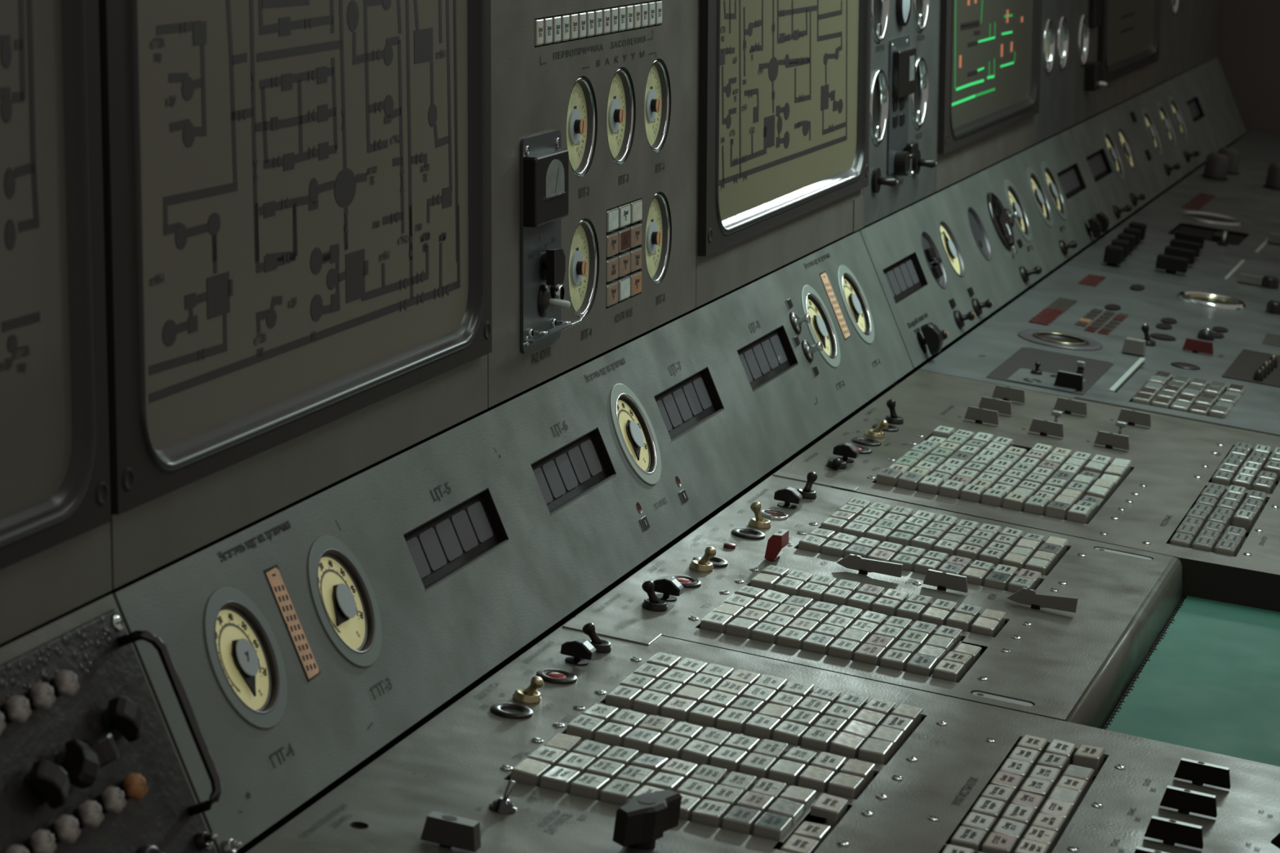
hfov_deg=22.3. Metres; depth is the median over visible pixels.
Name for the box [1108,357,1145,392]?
light strip
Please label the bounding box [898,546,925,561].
button
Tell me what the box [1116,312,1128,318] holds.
lamp
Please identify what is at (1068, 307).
lamp
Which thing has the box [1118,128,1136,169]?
gauge
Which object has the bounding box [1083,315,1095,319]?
lamp
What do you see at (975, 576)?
button
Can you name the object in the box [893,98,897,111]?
button
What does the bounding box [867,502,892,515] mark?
button
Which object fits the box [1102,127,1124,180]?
gauge
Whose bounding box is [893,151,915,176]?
switch
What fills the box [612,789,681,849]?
rotary knob
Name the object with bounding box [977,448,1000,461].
button
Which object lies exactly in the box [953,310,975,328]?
toggle switch
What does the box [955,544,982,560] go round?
button
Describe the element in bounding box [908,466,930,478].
button
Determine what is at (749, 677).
button
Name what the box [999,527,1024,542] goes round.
button
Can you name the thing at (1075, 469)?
button
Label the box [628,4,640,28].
lamp
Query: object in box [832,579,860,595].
button
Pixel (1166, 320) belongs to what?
round lamp
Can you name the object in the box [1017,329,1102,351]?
ring
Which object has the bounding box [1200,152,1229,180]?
switch
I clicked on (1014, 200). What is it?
gauge
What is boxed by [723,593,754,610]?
button
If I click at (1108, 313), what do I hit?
lamp
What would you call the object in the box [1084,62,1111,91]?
toggle switch
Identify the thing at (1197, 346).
switch
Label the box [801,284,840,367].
gauge
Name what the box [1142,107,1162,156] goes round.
gauge
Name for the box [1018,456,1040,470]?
button
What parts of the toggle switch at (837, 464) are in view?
lever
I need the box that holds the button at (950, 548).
[933,539,959,556]
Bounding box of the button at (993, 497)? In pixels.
[981,488,1007,507]
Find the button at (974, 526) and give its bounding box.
[954,519,979,533]
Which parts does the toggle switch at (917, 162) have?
lever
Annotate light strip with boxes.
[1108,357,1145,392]
[1224,259,1244,279]
[1254,238,1267,252]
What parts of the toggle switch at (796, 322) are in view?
stem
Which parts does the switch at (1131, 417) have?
stem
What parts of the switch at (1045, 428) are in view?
stem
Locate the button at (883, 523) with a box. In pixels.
[873,519,899,533]
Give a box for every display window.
[403,487,509,591]
[530,426,616,514]
[653,366,724,440]
[737,324,798,391]
[882,252,928,303]
[1057,162,1086,199]
[1085,147,1112,182]
[1186,96,1204,122]
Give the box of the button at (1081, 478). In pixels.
[1071,474,1094,489]
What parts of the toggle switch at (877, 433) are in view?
lever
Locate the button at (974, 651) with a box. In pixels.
[952,643,982,667]
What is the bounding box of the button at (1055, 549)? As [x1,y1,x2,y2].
[1037,543,1062,566]
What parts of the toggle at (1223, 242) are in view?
lever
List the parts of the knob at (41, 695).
stem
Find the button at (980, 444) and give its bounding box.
[964,439,987,451]
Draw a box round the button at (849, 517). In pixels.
[829,511,855,524]
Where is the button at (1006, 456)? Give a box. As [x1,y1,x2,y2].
[997,452,1020,465]
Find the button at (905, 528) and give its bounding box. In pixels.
[895,523,921,537]
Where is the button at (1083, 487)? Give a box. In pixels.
[1065,481,1088,499]
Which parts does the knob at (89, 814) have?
stem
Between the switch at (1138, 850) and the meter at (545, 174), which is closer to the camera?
the switch at (1138, 850)
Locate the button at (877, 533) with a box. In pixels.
[865,526,892,542]
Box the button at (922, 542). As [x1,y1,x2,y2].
[910,535,937,551]
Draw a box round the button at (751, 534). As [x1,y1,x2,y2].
[731,528,765,539]
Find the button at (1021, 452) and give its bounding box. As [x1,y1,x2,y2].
[1004,446,1026,458]
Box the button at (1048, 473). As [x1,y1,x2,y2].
[1031,466,1054,480]
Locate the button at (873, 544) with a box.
[853,537,879,551]
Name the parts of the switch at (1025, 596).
stem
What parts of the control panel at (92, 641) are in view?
selector switch, selector switch, selector switch, selector switch, bow handle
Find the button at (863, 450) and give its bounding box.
[853,444,872,453]
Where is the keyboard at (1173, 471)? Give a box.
[874,435,1279,560]
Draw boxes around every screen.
[0,0,111,569]
[98,0,492,515]
[697,0,871,256]
[937,0,1041,154]
[1097,0,1160,82]
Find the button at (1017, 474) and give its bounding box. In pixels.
[1004,469,1027,483]
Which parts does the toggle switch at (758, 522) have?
lever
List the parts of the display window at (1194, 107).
pane, pane, pane, pane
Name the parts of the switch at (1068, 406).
stem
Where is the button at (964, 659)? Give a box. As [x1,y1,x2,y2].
[942,651,972,679]
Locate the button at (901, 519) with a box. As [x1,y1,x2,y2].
[881,513,906,525]
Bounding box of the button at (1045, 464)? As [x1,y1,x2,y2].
[1037,460,1060,473]
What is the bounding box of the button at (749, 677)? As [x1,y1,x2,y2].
[727,669,760,688]
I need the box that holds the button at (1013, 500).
[1002,492,1028,511]
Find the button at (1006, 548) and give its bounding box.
[986,541,1011,557]
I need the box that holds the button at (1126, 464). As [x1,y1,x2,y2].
[1110,457,1132,479]
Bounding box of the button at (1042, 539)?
[1021,533,1045,547]
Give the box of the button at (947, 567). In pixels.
[937,562,964,575]
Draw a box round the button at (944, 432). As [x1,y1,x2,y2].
[931,426,955,438]
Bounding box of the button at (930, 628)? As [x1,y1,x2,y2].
[908,620,937,639]
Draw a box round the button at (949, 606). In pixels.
[928,599,957,615]
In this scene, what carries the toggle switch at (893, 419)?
on the console desk at (1174, 460)
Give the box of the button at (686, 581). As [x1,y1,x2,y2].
[669,575,701,587]
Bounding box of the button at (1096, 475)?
[1080,470,1100,481]
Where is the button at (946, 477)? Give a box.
[928,471,951,482]
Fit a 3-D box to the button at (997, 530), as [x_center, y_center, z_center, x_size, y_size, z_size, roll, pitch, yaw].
[0.518,0.162,4.831,0.030,0.025,0.046,10,13,15]
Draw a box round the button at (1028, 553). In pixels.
[1008,546,1034,562]
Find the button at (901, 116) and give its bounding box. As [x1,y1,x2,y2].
[899,113,905,125]
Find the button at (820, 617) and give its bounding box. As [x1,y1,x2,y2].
[798,609,828,626]
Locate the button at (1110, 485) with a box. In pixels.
[1093,478,1115,499]
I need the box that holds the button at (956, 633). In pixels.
[933,625,962,649]
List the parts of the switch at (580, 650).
stem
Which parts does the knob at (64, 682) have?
stem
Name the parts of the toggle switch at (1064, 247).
lever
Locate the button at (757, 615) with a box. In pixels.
[737,608,768,625]
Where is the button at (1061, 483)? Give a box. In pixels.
[1044,477,1068,491]
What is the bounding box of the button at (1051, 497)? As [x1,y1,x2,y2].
[1033,491,1055,503]
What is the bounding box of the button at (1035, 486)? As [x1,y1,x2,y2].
[1017,480,1041,494]
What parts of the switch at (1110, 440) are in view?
stem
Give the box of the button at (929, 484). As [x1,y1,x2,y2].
[917,475,944,495]
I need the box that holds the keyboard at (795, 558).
[697,546,1040,706]
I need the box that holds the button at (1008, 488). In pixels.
[991,483,1013,495]
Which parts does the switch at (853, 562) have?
stem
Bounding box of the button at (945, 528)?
[925,521,951,536]
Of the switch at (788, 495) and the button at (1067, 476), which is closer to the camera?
the switch at (788, 495)
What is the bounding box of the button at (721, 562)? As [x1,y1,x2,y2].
[693,555,728,567]
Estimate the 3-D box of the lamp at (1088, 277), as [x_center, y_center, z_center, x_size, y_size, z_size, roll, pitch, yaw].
[1.035,-0.336,7.407,0.040,0.004,0.034,11,13,15]
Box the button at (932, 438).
[926,435,946,443]
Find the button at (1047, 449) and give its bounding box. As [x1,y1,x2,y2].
[1031,443,1053,456]
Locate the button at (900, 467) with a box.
[888,463,910,474]
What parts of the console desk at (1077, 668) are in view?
lamp button, lamp button, lamp button, lamp button, lever guard, lamp button, lamp button, lamp button, lamp button, plate, lamp button, lamp button, lamp button, lamp button, lamp button, lamp button, lamp button, lamp button, lamp button, lamp button, lamp button, lamp button, lamp button, lamp button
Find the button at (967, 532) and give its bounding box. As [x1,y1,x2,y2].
[947,526,973,540]
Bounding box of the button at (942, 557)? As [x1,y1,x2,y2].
[921,550,948,565]
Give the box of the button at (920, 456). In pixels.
[901,450,925,463]
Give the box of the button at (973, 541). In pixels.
[963,537,989,551]
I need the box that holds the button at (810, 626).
[787,617,818,636]
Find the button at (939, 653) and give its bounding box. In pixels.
[916,644,946,665]
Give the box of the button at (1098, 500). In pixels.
[1081,494,1103,513]
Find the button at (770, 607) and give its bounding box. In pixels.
[748,599,778,616]
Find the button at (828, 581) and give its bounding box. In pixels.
[808,574,836,590]
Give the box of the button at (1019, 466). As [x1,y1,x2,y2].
[1010,462,1034,476]
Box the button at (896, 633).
[873,624,903,644]
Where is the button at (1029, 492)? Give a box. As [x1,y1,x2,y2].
[1012,487,1035,499]
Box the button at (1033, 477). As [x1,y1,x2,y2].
[1024,473,1048,487]
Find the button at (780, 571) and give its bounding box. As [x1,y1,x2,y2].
[760,564,789,580]
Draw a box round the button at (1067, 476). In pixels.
[1051,471,1074,484]
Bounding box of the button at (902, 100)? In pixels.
[899,97,904,109]
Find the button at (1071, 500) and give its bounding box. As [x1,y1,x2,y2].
[1053,495,1076,507]
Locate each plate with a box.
[520,129,561,353]
[886,35,910,174]
[986,346,1113,395]
[1169,225,1247,245]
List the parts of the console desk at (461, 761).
ring button, lamp button, lamp button, ring button, lamp button, lamp button, lamp button, lamp button, lamp button, lamp button, lamp button, lamp button, plate, lamp button, lamp button, lamp button, lamp button, lamp button, lamp button, lamp button, lamp button, lamp button, lamp button, lamp button, lamp button, lamp button, lamp button, lamp button, lamp button, lamp button, lamp button, lamp button, lamp button, lamp button, lamp button, lamp button, lamp button, lamp button, lamp button, lamp button, lamp button, lamp button, lamp button, lamp button, lamp button, lamp button, lamp button, lamp button, lamp button, lamp button, lamp button, lamp button, lamp button, lamp button, lamp button, lamp button, lamp button, lamp button, lamp button, lamp button, lamp button, lamp button, lamp button, lamp button, lamp button, lamp button, lamp button, lamp button, lamp button, lamp button, lamp button, lamp button, lamp button, lamp button, lamp button, lamp button, lamp button, lamp button, lamp button, lamp button, lamp button, lamp button, lamp button, lamp button, lamp button, lamp button, lamp button, lamp button, lamp button, lamp button, lamp button, lamp button, lamp button, lamp button, lamp button, lamp button, lamp button, lamp button, lamp button, lamp button, lamp button, lamp button, lamp button, lamp button, lamp button, lamp button, lamp button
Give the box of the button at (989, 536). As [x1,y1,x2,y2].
[969,529,995,544]
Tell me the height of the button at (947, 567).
0.025 m
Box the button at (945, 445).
[937,441,960,453]
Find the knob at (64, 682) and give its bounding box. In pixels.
[48,669,79,697]
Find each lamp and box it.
[534,18,543,46]
[537,17,552,44]
[547,16,560,43]
[553,14,569,41]
[564,13,577,39]
[569,12,586,38]
[580,11,594,36]
[585,9,602,35]
[596,8,610,34]
[601,7,617,32]
[605,256,618,282]
[605,280,617,306]
[606,207,618,232]
[606,231,618,257]
[610,227,630,253]
[611,252,630,277]
[612,6,625,31]
[612,275,630,302]
[615,203,630,228]
[617,4,633,30]
[622,222,642,248]
[622,247,641,272]
[623,271,641,296]
[626,199,642,223]
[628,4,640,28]
[634,2,648,27]
[640,1,655,26]
[649,0,662,25]
[784,297,793,309]
[791,335,799,346]
[810,365,819,376]
[895,0,911,26]
[948,297,955,308]
[967,286,974,297]
[1016,239,1022,248]
[1028,318,1050,325]
[1032,315,1053,323]
[1035,313,1057,319]
[1039,310,1061,317]
[1043,307,1064,315]
[1046,305,1067,311]
[1049,302,1071,309]
[1053,300,1074,306]
[1056,297,1077,304]
[1075,321,1088,326]
[1078,280,1097,286]
[1079,318,1091,323]
[1081,278,1100,284]
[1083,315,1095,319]
[1084,275,1103,282]
[1084,327,1097,333]
[1086,311,1099,316]
[1087,274,1106,280]
[1088,323,1101,328]
[1090,308,1102,313]
[1092,320,1104,325]
[1096,316,1108,322]
[1097,328,1110,334]
[1099,313,1111,319]
[1101,325,1114,331]
[1103,311,1115,315]
[1104,303,1120,311]
[1105,322,1117,328]
[1109,319,1121,324]
[1112,315,1124,321]
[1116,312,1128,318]
[1129,284,1144,291]
[1149,333,1176,341]
[1155,323,1172,329]
[1160,317,1177,324]
[1182,203,1202,210]
[1186,200,1206,207]
[1191,196,1211,203]
[1195,192,1215,199]
[1211,326,1228,333]
[1213,332,1224,338]
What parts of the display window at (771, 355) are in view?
pane, pane, pane, pane, pane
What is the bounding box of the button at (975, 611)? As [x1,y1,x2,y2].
[954,603,982,622]
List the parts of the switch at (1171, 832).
stem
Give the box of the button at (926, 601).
[905,594,933,611]
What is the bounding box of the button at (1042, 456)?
[1023,449,1046,462]
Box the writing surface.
[1102,595,1279,766]
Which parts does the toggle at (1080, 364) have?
lever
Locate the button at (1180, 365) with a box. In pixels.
[1170,362,1199,369]
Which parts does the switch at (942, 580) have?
stem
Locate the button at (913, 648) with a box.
[889,640,919,657]
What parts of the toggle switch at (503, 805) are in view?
lever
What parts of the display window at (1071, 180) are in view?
pane, pane, pane, pane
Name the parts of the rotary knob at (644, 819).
stem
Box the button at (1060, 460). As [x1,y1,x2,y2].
[1044,453,1066,466]
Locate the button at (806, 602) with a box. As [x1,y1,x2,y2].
[783,595,813,613]
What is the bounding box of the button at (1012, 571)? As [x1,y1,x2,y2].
[991,564,1017,580]
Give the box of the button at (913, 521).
[903,516,928,530]
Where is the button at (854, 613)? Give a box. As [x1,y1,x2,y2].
[833,604,862,622]
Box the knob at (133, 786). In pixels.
[117,772,147,801]
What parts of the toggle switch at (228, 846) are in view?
lever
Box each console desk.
[245,616,1279,852]
[574,471,1183,728]
[772,369,1279,612]
[919,264,1279,436]
[1065,130,1279,301]
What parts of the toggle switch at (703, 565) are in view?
lever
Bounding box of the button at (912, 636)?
[898,629,928,649]
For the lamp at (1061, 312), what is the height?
0.004 m
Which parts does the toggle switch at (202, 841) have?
lever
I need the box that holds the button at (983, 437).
[971,431,994,445]
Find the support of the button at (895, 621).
on the console desk at (1077, 668)
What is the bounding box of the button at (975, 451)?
[957,444,980,457]
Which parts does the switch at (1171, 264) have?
stem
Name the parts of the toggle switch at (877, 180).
lever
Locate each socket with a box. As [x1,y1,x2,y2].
[350,822,368,828]
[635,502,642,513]
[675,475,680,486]
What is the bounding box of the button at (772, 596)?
[759,590,789,606]
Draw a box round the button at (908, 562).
[890,553,918,572]
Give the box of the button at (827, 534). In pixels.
[808,528,835,542]
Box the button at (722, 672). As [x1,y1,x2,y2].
[700,663,733,682]
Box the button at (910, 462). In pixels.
[893,457,918,469]
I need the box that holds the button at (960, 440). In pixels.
[944,435,968,447]
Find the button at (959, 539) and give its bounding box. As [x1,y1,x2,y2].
[941,533,966,546]
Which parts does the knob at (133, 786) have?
stem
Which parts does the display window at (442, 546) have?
pane, pane, pane, pane, pane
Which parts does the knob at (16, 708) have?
stem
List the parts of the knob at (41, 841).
stem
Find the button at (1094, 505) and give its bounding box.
[1075,500,1097,521]
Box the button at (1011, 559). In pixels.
[1001,552,1027,570]
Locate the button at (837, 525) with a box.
[820,516,847,533]
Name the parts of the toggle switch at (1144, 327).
lever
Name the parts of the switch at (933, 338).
stem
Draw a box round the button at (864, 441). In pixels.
[851,436,881,446]
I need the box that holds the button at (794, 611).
[773,604,803,621]
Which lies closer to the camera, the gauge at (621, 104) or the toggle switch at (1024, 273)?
the gauge at (621, 104)
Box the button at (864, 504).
[845,497,871,511]
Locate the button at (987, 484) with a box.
[970,479,992,491]
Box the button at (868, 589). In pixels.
[856,583,884,600]
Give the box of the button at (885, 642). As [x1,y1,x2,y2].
[864,634,894,653]
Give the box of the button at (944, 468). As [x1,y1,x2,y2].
[934,464,959,478]
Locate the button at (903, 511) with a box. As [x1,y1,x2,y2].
[888,506,914,519]
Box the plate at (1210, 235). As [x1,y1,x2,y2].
[1169,225,1247,245]
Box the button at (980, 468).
[962,462,986,475]
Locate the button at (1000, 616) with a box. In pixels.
[978,608,1006,634]
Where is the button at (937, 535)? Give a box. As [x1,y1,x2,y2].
[918,528,943,542]
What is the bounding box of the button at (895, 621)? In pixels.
[883,616,912,634]
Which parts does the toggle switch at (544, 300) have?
lever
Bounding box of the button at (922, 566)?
[913,558,941,574]
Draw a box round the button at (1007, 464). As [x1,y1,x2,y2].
[991,458,1013,471]
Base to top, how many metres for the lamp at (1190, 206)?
0.004 m
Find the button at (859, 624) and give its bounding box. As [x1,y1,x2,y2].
[848,619,878,638]
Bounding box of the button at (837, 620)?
[823,613,853,631]
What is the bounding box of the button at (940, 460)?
[922,454,946,466]
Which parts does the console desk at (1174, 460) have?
lamp button, lamp button, lamp button, lamp button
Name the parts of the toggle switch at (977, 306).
lever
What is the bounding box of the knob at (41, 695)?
[24,681,55,711]
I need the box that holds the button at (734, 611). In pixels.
[712,603,743,620]
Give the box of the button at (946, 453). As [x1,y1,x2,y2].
[928,447,953,460]
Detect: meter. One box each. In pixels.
[523,148,568,226]
[892,46,916,98]
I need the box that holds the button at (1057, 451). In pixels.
[1050,447,1072,460]
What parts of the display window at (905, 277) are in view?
pane, pane, pane, pane, pane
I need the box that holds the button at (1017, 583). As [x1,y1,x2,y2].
[1007,576,1035,592]
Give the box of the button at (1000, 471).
[982,465,1007,478]
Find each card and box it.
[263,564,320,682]
[818,271,850,340]
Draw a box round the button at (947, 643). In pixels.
[924,635,954,655]
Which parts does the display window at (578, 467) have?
pane, pane, pane, pane, pane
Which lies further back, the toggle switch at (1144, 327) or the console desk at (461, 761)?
the toggle switch at (1144, 327)
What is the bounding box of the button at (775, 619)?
[762,613,793,631]
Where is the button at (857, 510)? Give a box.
[837,504,863,518]
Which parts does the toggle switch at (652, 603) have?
lever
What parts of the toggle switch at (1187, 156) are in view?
lever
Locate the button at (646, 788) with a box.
[631,785,665,797]
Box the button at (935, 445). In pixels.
[919,440,941,449]
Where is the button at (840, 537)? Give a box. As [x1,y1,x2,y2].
[830,532,857,546]
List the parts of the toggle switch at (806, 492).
lever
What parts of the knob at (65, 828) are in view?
stem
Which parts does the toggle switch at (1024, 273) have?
lever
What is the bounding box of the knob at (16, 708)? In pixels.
[0,694,31,724]
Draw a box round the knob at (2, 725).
[0,711,5,736]
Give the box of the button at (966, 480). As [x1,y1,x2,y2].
[950,475,972,486]
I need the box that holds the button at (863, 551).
[844,544,871,558]
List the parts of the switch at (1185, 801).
stem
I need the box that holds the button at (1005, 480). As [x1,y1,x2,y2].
[996,475,1021,490]
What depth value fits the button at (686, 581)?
4.32 m
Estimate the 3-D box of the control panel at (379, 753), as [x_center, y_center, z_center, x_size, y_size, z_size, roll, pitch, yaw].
[0.954,-0.182,6.309,2.170,1.650,10.200,11,13,15]
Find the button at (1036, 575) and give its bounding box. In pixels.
[1015,568,1041,590]
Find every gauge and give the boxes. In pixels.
[204,586,287,728]
[307,535,382,666]
[566,75,597,177]
[568,217,599,317]
[606,66,635,164]
[609,383,661,484]
[638,191,671,284]
[644,58,671,152]
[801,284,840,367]
[837,265,874,343]
[869,68,888,145]
[871,0,889,43]
[911,56,928,128]
[913,0,929,32]
[920,231,946,288]
[939,221,964,276]
[967,206,991,260]
[1004,179,1031,241]
[1026,167,1053,226]
[1041,161,1066,220]
[1043,18,1054,75]
[1057,16,1068,71]
[1079,13,1088,66]
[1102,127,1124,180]
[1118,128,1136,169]
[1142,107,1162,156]
[1156,101,1177,148]
[1168,95,1187,141]
[1171,0,1178,16]
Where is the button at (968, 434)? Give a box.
[951,429,974,440]
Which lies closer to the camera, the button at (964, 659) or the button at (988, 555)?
the button at (964, 659)
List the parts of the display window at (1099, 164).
pane, pane, pane, pane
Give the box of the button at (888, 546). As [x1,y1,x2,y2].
[875,541,902,556]
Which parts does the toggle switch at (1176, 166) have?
lever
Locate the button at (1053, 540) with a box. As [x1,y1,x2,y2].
[1044,536,1068,558]
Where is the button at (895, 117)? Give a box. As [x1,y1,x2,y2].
[893,115,897,127]
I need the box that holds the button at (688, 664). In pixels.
[673,657,707,676]
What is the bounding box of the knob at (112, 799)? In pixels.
[95,786,126,814]
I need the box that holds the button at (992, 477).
[976,472,999,486]
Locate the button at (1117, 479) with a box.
[1099,473,1120,492]
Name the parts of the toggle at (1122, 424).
lever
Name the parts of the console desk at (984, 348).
edge trim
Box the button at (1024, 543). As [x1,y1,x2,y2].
[1015,538,1039,554]
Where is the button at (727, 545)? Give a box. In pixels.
[723,542,735,549]
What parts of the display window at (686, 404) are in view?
pane, pane, pane, pane, pane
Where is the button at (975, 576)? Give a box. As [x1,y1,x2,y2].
[960,567,987,586]
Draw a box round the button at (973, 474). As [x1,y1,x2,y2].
[955,468,979,482]
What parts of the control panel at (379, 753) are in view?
instrument strip, instrument strip, instrument strip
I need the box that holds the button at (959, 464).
[942,457,966,471]
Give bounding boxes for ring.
[986,192,1017,255]
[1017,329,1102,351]
[1176,291,1245,310]
[1177,210,1243,225]
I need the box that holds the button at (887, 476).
[875,467,902,487]
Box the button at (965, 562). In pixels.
[945,555,971,570]
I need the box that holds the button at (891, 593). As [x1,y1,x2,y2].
[880,588,909,605]
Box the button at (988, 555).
[978,548,1004,565]
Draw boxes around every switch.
[136,844,164,852]
[193,831,217,850]
[220,838,241,852]
[420,810,480,852]
[488,779,516,813]
[512,675,544,704]
[537,284,570,317]
[539,248,565,285]
[560,637,595,665]
[582,622,611,653]
[641,580,667,611]
[653,576,683,600]
[688,546,716,572]
[748,502,771,528]
[773,486,802,508]
[796,471,817,499]
[826,458,847,469]
[832,442,859,462]
[836,554,902,577]
[865,419,888,439]
[871,167,898,193]
[884,399,903,424]
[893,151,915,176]
[903,142,918,158]
[911,150,937,173]
[916,322,943,355]
[923,568,968,592]
[941,329,948,339]
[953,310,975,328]
[964,405,999,425]
[971,297,992,315]
[978,396,1012,415]
[991,384,1025,403]
[1006,587,1078,613]
[1018,266,1042,283]
[1028,417,1063,437]
[1030,362,1042,374]
[1053,370,1083,390]
[1053,396,1087,415]
[1058,240,1077,255]
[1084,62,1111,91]
[1084,217,1102,238]
[1093,431,1129,449]
[1095,212,1109,232]
[1102,244,1124,266]
[1111,238,1130,260]
[1112,204,1132,218]
[1116,232,1135,253]
[1116,408,1151,426]
[1121,337,1146,355]
[1123,226,1141,248]
[1128,222,1146,241]
[1129,192,1145,206]
[1133,846,1166,852]
[1141,323,1155,346]
[1143,815,1203,848]
[1155,253,1188,274]
[1159,785,1217,817]
[1163,163,1181,176]
[1164,245,1195,264]
[1169,239,1200,257]
[1173,231,1204,248]
[1173,757,1230,789]
[1182,337,1213,355]
[1183,150,1199,162]
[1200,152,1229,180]
[1217,147,1239,174]
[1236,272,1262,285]
[1259,275,1279,290]
[1262,162,1279,190]
[1262,332,1279,345]
[1264,300,1279,315]
[1266,232,1279,244]
[1271,832,1279,848]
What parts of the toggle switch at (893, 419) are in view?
lever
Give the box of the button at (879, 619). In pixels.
[857,610,887,627]
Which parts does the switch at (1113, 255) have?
stem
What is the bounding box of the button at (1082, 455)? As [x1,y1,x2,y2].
[1070,451,1092,463]
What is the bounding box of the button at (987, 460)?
[969,455,993,468]
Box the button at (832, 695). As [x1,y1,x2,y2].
[808,686,840,706]
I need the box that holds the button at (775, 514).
[760,509,788,519]
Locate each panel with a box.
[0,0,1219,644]
[0,57,1246,852]
[0,593,222,852]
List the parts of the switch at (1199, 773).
stem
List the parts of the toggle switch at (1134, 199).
lever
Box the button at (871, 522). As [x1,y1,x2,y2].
[851,515,877,528]
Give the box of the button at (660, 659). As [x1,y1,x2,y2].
[646,652,680,671]
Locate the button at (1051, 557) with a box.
[1031,550,1056,573]
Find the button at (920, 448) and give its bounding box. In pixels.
[909,444,933,457]
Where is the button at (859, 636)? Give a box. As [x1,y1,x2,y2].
[838,628,869,647]
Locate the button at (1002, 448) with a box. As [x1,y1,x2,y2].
[984,442,1007,455]
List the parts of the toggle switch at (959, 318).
lever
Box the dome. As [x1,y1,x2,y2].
[1196,328,1214,341]
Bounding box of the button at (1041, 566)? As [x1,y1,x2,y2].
[1024,557,1050,583]
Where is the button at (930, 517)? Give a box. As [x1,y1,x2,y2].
[911,510,936,524]
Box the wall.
[1173,0,1279,137]
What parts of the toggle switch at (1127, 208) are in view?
lever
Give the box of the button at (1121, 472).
[1103,465,1126,484]
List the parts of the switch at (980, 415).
stem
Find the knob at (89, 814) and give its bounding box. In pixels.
[72,800,103,829]
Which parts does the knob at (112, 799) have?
stem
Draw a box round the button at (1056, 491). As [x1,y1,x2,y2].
[1038,484,1062,497]
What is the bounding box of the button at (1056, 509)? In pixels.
[1044,500,1071,519]
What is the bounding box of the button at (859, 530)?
[842,521,869,537]
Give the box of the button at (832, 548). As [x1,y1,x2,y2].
[820,540,848,558]
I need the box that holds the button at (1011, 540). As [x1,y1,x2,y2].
[992,534,1017,550]
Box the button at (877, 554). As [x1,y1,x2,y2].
[867,548,895,562]
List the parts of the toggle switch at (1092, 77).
lever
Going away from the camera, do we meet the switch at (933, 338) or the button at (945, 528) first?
the button at (945, 528)
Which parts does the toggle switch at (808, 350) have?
stem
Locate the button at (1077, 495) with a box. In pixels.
[1059,488,1083,503]
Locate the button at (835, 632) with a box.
[813,623,844,642]
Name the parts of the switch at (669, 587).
stem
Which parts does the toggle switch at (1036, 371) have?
lever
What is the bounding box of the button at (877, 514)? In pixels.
[859,507,884,521]
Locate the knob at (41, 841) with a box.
[24,829,56,852]
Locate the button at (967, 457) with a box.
[950,451,973,463]
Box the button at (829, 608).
[808,601,838,617]
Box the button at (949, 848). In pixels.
[942,844,974,852]
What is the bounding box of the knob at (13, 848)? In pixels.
[4,844,29,852]
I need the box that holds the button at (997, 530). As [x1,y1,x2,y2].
[977,523,1001,537]
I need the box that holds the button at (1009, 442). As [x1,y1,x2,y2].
[991,436,1013,448]
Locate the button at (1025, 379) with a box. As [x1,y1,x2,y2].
[1022,377,1041,382]
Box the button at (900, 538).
[887,531,914,546]
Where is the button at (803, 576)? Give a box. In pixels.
[784,569,813,586]
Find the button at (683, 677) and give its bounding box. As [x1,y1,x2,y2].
[660,668,694,688]
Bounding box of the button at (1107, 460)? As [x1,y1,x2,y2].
[1089,454,1112,468]
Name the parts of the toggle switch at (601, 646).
lever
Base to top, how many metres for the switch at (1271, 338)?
0.024 m
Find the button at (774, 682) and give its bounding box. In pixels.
[754,674,787,695]
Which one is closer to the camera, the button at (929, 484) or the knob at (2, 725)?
the knob at (2, 725)
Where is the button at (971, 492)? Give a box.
[960,484,986,503]
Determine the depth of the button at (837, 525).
4.72 m
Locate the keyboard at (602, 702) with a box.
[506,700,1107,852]
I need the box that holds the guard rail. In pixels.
[522,310,587,345]
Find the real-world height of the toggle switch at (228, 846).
0.018 m
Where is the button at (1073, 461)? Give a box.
[1064,457,1086,473]
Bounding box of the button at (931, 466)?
[914,460,938,474]
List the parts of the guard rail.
post, blade, post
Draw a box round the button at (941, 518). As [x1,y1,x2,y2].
[932,514,957,529]
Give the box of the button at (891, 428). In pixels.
[872,423,898,431]
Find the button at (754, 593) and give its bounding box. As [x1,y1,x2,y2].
[734,585,764,601]
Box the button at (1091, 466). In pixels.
[1083,461,1106,478]
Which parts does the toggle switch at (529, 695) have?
lever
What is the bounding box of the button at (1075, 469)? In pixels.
[1057,463,1080,477]
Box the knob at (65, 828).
[48,813,80,844]
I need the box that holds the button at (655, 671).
[633,662,668,682]
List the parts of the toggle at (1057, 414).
lever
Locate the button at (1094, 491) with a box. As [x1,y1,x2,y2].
[1085,484,1110,506]
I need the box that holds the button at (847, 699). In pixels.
[835,692,868,713]
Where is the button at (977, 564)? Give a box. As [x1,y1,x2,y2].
[968,560,995,576]
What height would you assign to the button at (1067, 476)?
0.024 m
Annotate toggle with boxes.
[1051,409,1062,422]
[1075,360,1085,374]
[1115,421,1126,435]
[1217,231,1228,245]
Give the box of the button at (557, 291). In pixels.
[550,284,564,299]

